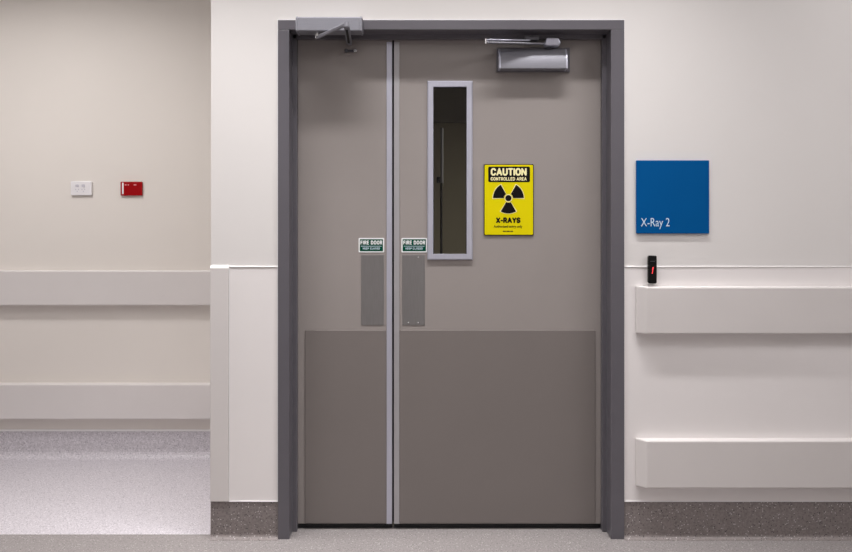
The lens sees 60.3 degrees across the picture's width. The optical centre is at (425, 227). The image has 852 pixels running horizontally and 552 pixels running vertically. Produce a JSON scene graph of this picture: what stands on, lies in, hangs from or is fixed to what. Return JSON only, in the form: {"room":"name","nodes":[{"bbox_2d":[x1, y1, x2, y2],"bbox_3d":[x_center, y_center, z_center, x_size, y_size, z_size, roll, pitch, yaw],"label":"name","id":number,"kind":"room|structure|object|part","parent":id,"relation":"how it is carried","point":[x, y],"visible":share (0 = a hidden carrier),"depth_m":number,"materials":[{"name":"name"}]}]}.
{"room":"hospital corridor","nodes":[
{"label":"hospital corridor","id":0,"kind":"room"},
{"bbox_2d":[0,0,210,428],"bbox_3d":[-2.569,-0.246,4.370,3.261,3.200,0.100,0,0,0],"label":"wall","id":1,"kind":"structure","parent":0,"point":[105,93],"depth_m":4.32,"materials":[{"name":"beige paint"}]},
{"bbox_2d":[71,181,91,194],"bbox_3d":[-2.026,-0.233,4.311,0.123,0.082,0.017,0,0,0],"label":"wall socket","id":2,"kind":"object","parent":1,"relation":"attached to","point":[77,187],"visible":1,"depth_m":4.31,"materials":[{"name":"white plastic"}]},
{"bbox_2d":[0,383,209,418],"bbox_3d":[-2.565,1.013,4.295,3.229,0.204,0.050,0,0,0],"label":"rail","id":3,"kind":"object","parent":1,"relation":"attached to","point":[17,400],"visible":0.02,"depth_m":4.27,"materials":[{"name":"plastic"}]},
{"bbox_2d":[0,270,209,304],"bbox_3d":[-2.565,0.350,4.295,3.229,0.202,0.050,0,0,0],"label":"rail","id":4,"kind":"object","parent":1,"relation":"attached to","point":[17,287],"visible":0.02,"depth_m":4.27,"materials":[{"name":"plastic"}]},
{"bbox_2d":[0,431,209,460],"bbox_3d":[-2.569,1.275,4.293,3.261,0.158,0.054,0,0,0],"label":"baseboard","id":5,"kind":"structure","parent":1,"relation":"attached to","point":[14,445],"depth_m":4.32,"materials":[{"name":"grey plastic"}]},
{"bbox_2d":[0,429,209,430],"bbox_3d":[-2.569,1.191,4.317,3.261,0.011,0.006,0,0,0],"label":"trim","id":6,"kind":"structure","parent":1,"relation":"attached to","point":[0,429],"depth_m":4.31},
{"bbox_2d":[121,182,142,195],"bbox_3d":[-1.732,-0.231,4.312,0.128,0.082,0.016,0,0,0],"label":"wall socket","id":7,"kind":"object","parent":1,"relation":"attached to","point":[127,188],"visible":1,"depth_m":4.31,"materials":[{"name":"red plastic"}]},
{"bbox_2d":[0,535,210,537],"bbox_3d":[-2.569,1.404,3.219,3.261,0.100,0.038,0,0,0],"label":"trim","id":8,"kind":"structure","parent":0,"point":[1,536],"depth_m":3.22,"materials":[{"name":"grey plastic"}]},
{"bbox_2d":[0,461,851,551],"bbox_3d":[0.000,1.404,1.910,8.400,0.100,4.820,0,0,0],"label":"floor","id":9,"kind":"structure","parent":0,"point":[37,497],"depth_m":3.29,"materials":[{"name":"grey plastic"}]},
{"bbox_2d":[434,123,465,253],"bbox_3d":[1.701,-0.246,6.750,4.999,3.200,0.100,0,0,0],"label":"wall","id":10,"kind":"structure","parent":0,"point":[454,134],"depth_m":6.70,"materials":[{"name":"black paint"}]},
{"bbox_2d":[434,88,465,122],"bbox_3d":[1.701,-1.402,6.660,4.999,0.889,0.080,0,0,0],"label":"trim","id":11,"kind":"structure","parent":10,"relation":"attached to","point":[449,103],"depth_m":6.62,"materials":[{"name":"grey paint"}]},
{"bbox_2d":[211,0,851,501],"bbox_3d":[1.631,-0.246,3.260,5.139,3.200,0.120,0,0,0],"label":"wall","id":12,"kind":"structure","parent":0,"point":[760,91],"depth_m":3.20,"materials":[{"name":"white paint"}]},
{"bbox_2d":[210,265,228,500],"bbox_3d":[-0.900,0.676,3.232,0.081,1.028,0.085,0,0,0],"label":"guard","id":13,"kind":"object","parent":12,"relation":"attached to","point":[219,274],"visible":0.97,"depth_m":3.19,"materials":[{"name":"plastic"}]},
{"bbox_2d":[210,502,277,539],"bbox_3d":[-0.792,1.274,3.188,0.295,0.160,0.024,0,0,0],"label":"baseboard","id":14,"kind":"structure","parent":12,"relation":"attached to","point":[229,520],"depth_m":3.20,"materials":[{"name":"grey plastic"}]},
{"bbox_2d":[229,266,277,501],"bbox_3d":[-0.752,0.680,3.196,0.214,1.026,0.007,0,0,0],"label":"wall panel","id":15,"kind":"object","parent":12,"relation":"attached to","point":[253,290],"visible":1,"depth_m":3.20,"materials":[{"name":"white plastic"}]},
{"bbox_2d":[298,40,391,527],"bbox_3d":[-0.372,0.247,3.309,0.439,2.211,0.062,0,0,0],"label":"door","id":16,"kind":"structure","parent":12,"relation":"in","point":[345,90],"depth_m":3.30,"materials":[{"name":"beige laminate"}]},
{"bbox_3d":[-0.361,0.892,3.294,0.366,0.868,0.004,0,0,0],"label":"kick plate","id":17,"kind":"part","parent":16,"relation":"part of","materials":[{"name":"grey metal"}]},
{"bbox_2d":[359,238,383,251],"bbox_3d":[-0.245,0.077,3.295,0.115,0.065,0.003,0,0,0],"label":"sticker","id":18,"kind":"object","parent":16,"relation":"attached to","point":[365,244],"visible":1,"depth_m":3.29,"materials":[{"name":"green plastic"}]},
{"bbox_3d":[-0.240,0.279,3.295,0.102,0.317,0.002,0,0,0],"label":"push plate","id":19,"kind":"part","parent":16,"relation":"part of","materials":[{"name":"silver metal"}]},
{"bbox_2d":[277,19,624,538],"bbox_3d":[0.109,0.224,3.269,1.507,2.260,0.162,0,0,0],"label":"trim","id":20,"kind":"structure","parent":12,"relation":"attached to","point":[610,33],"depth_m":3.19,"materials":[{"name":"grey metal"}]},
{"bbox_2d":[296,16,362,44],"bbox_3d":[-0.402,-0.856,3.130,0.281,0.092,0.242,0,0,-28],"label":"door closer","id":21,"kind":"object","parent":20,"relation":"attached to","point":[320,27],"depth_m":3.12,"materials":[{"name":"silver metal"}]},
{"bbox_3d":[-0.399,-0.832,3.095,0.175,0.046,0.021,0,0,37],"label":"arm","id":22,"kind":"part","parent":21,"relation":"part of","materials":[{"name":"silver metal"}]},
{"bbox_2d":[392,40,600,527],"bbox_3d":[0.324,0.247,3.312,0.953,2.211,0.055,0,0,0],"label":"door","id":23,"kind":"structure","parent":12,"relation":"in","point":[496,345],"depth_m":3.29,"materials":[{"name":"beige laminate"}]},
{"bbox_3d":[-0.056,0.279,3.295,0.102,0.317,0.002,0,0,0],"label":"push plate","id":24,"kind":"part","parent":23,"relation":"part of","materials":[{"name":"silver metal"}]},
{"bbox_2d":[401,238,426,251],"bbox_3d":[-0.053,0.077,3.295,0.116,0.065,0.003,0,0,0],"label":"sticker","id":25,"kind":"object","parent":23,"relation":"attached to","point":[407,244],"visible":1,"depth_m":3.29,"materials":[{"name":"green plastic"}]},
{"bbox_3d":[0.108,-0.259,3.300,0.204,0.804,0.031,0,0,0],"label":"vision frame","id":26,"kind":"part","parent":23,"relation":"part of","materials":[{"name":"metal"}]},
{"bbox_3d":[0.321,0.892,3.294,0.880,0.868,0.004,0,0,0],"label":"kick plate","id":27,"kind":"part","parent":23,"relation":"part of","materials":[{"name":"grey metal"}]},
{"bbox_2d":[484,164,533,234],"bbox_3d":[0.372,-0.127,3.292,0.224,0.320,0.007,0,0,0],"label":"warning sign","id":28,"kind":"object","parent":23,"relation":"attached to","point":[508,188],"visible":1,"depth_m":3.29,"materials":[{"name":"yellow plastic"}]},
{"bbox_3d":[0.373,-0.241,3.290,0.188,0.070,0.001,0,0,0],"label":"header panel","id":29,"kind":"part","parent":28,"relation":"part of","materials":[{"name":"black plastic"}]},
{"bbox_2d":[485,37,569,71],"bbox_3d":[0.450,-0.772,3.235,0.389,0.147,0.121,0,0,0],"label":"door closer","id":30,"kind":"object","parent":23,"relation":"attached to","point":[551,58],"depth_m":3.24,"materials":[{"name":"silver metal"}]},
{"bbox_3d":[0.394,-0.809,3.212,0.270,0.013,0.020,0,0,-12],"label":"arm","id":31,"kind":"part","parent":30,"relation":"part of","materials":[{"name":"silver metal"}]},
{"bbox_3d":[0.481,-0.754,3.289,0.328,0.110,0.014,0,0,0],"label":"plate","id":32,"kind":"part","parent":30,"relation":"part of","materials":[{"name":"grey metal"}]},
{"bbox_2d":[647,255,656,283],"bbox_3d":[0.982,0.180,3.182,0.037,0.121,0.017,0,0,0],"label":"card reader","id":33,"kind":"object","parent":12,"relation":"attached to","point":[651,259],"visible":1,"depth_m":3.17,"materials":[{"name":"black plastic"}]},
{"bbox_2d":[636,160,708,233],"bbox_3d":[1.074,-0.135,3.194,0.318,0.319,0.011,0,0,0],"label":"room sign","id":34,"kind":"object","parent":12,"relation":"attached to","point":[672,196],"visible":1,"depth_m":3.19,"materials":[{"name":"blue plastic"}]},
{"bbox_2d":[624,502,851,539],"bbox_3d":[2.531,1.274,3.188,3.337,0.160,0.024,0,0,0],"label":"baseboard","id":35,"kind":"structure","parent":12,"relation":"attached to","point":[642,520],"depth_m":3.20,"materials":[{"name":"grey plastic"}]},
{"bbox_2d":[624,266,851,501],"bbox_3d":[2.527,0.680,3.196,3.327,1.026,0.007,0,0,0],"label":"wall panel","id":36,"kind":"object","parent":12,"relation":"attached to","point":[676,385],"visible":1,"depth_m":3.20,"materials":[{"name":"white plastic"}]},
{"bbox_2d":[635,438,851,487],"bbox_3d":[2.546,1.019,3.175,3.268,0.206,0.042,0,0,0],"label":"rail","id":37,"kind":"object","parent":36,"relation":"attached to","point":[659,462],"visible":1,"depth_m":3.15,"materials":[{"name":"plastic"}]},
{"bbox_2d":[636,286,851,333],"bbox_3d":[2.547,0.355,3.175,3.266,0.202,0.042,0,0,0],"label":"rail","id":38,"kind":"object","parent":36,"relation":"attached to","point":[659,309],"visible":1,"depth_m":3.15,"materials":[{"name":"plastic"}]},
{"bbox_3d":[1.701,1.404,5.070,4.999,0.100,3.460,0,0,0],"label":"floor","id":39,"kind":"structure","parent":0,"visible":0},
{"bbox_2d":[437,128,442,253],"bbox_3d":[0.099,0.354,4.720,0.508,1.990,0.485,0,0,0],"label":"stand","id":40,"kind":"object","parent":39,"relation":"on","point":[439,179],"visible":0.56,"depth_m":4.69,"materials":[{"name":"black metal"}]}
]}

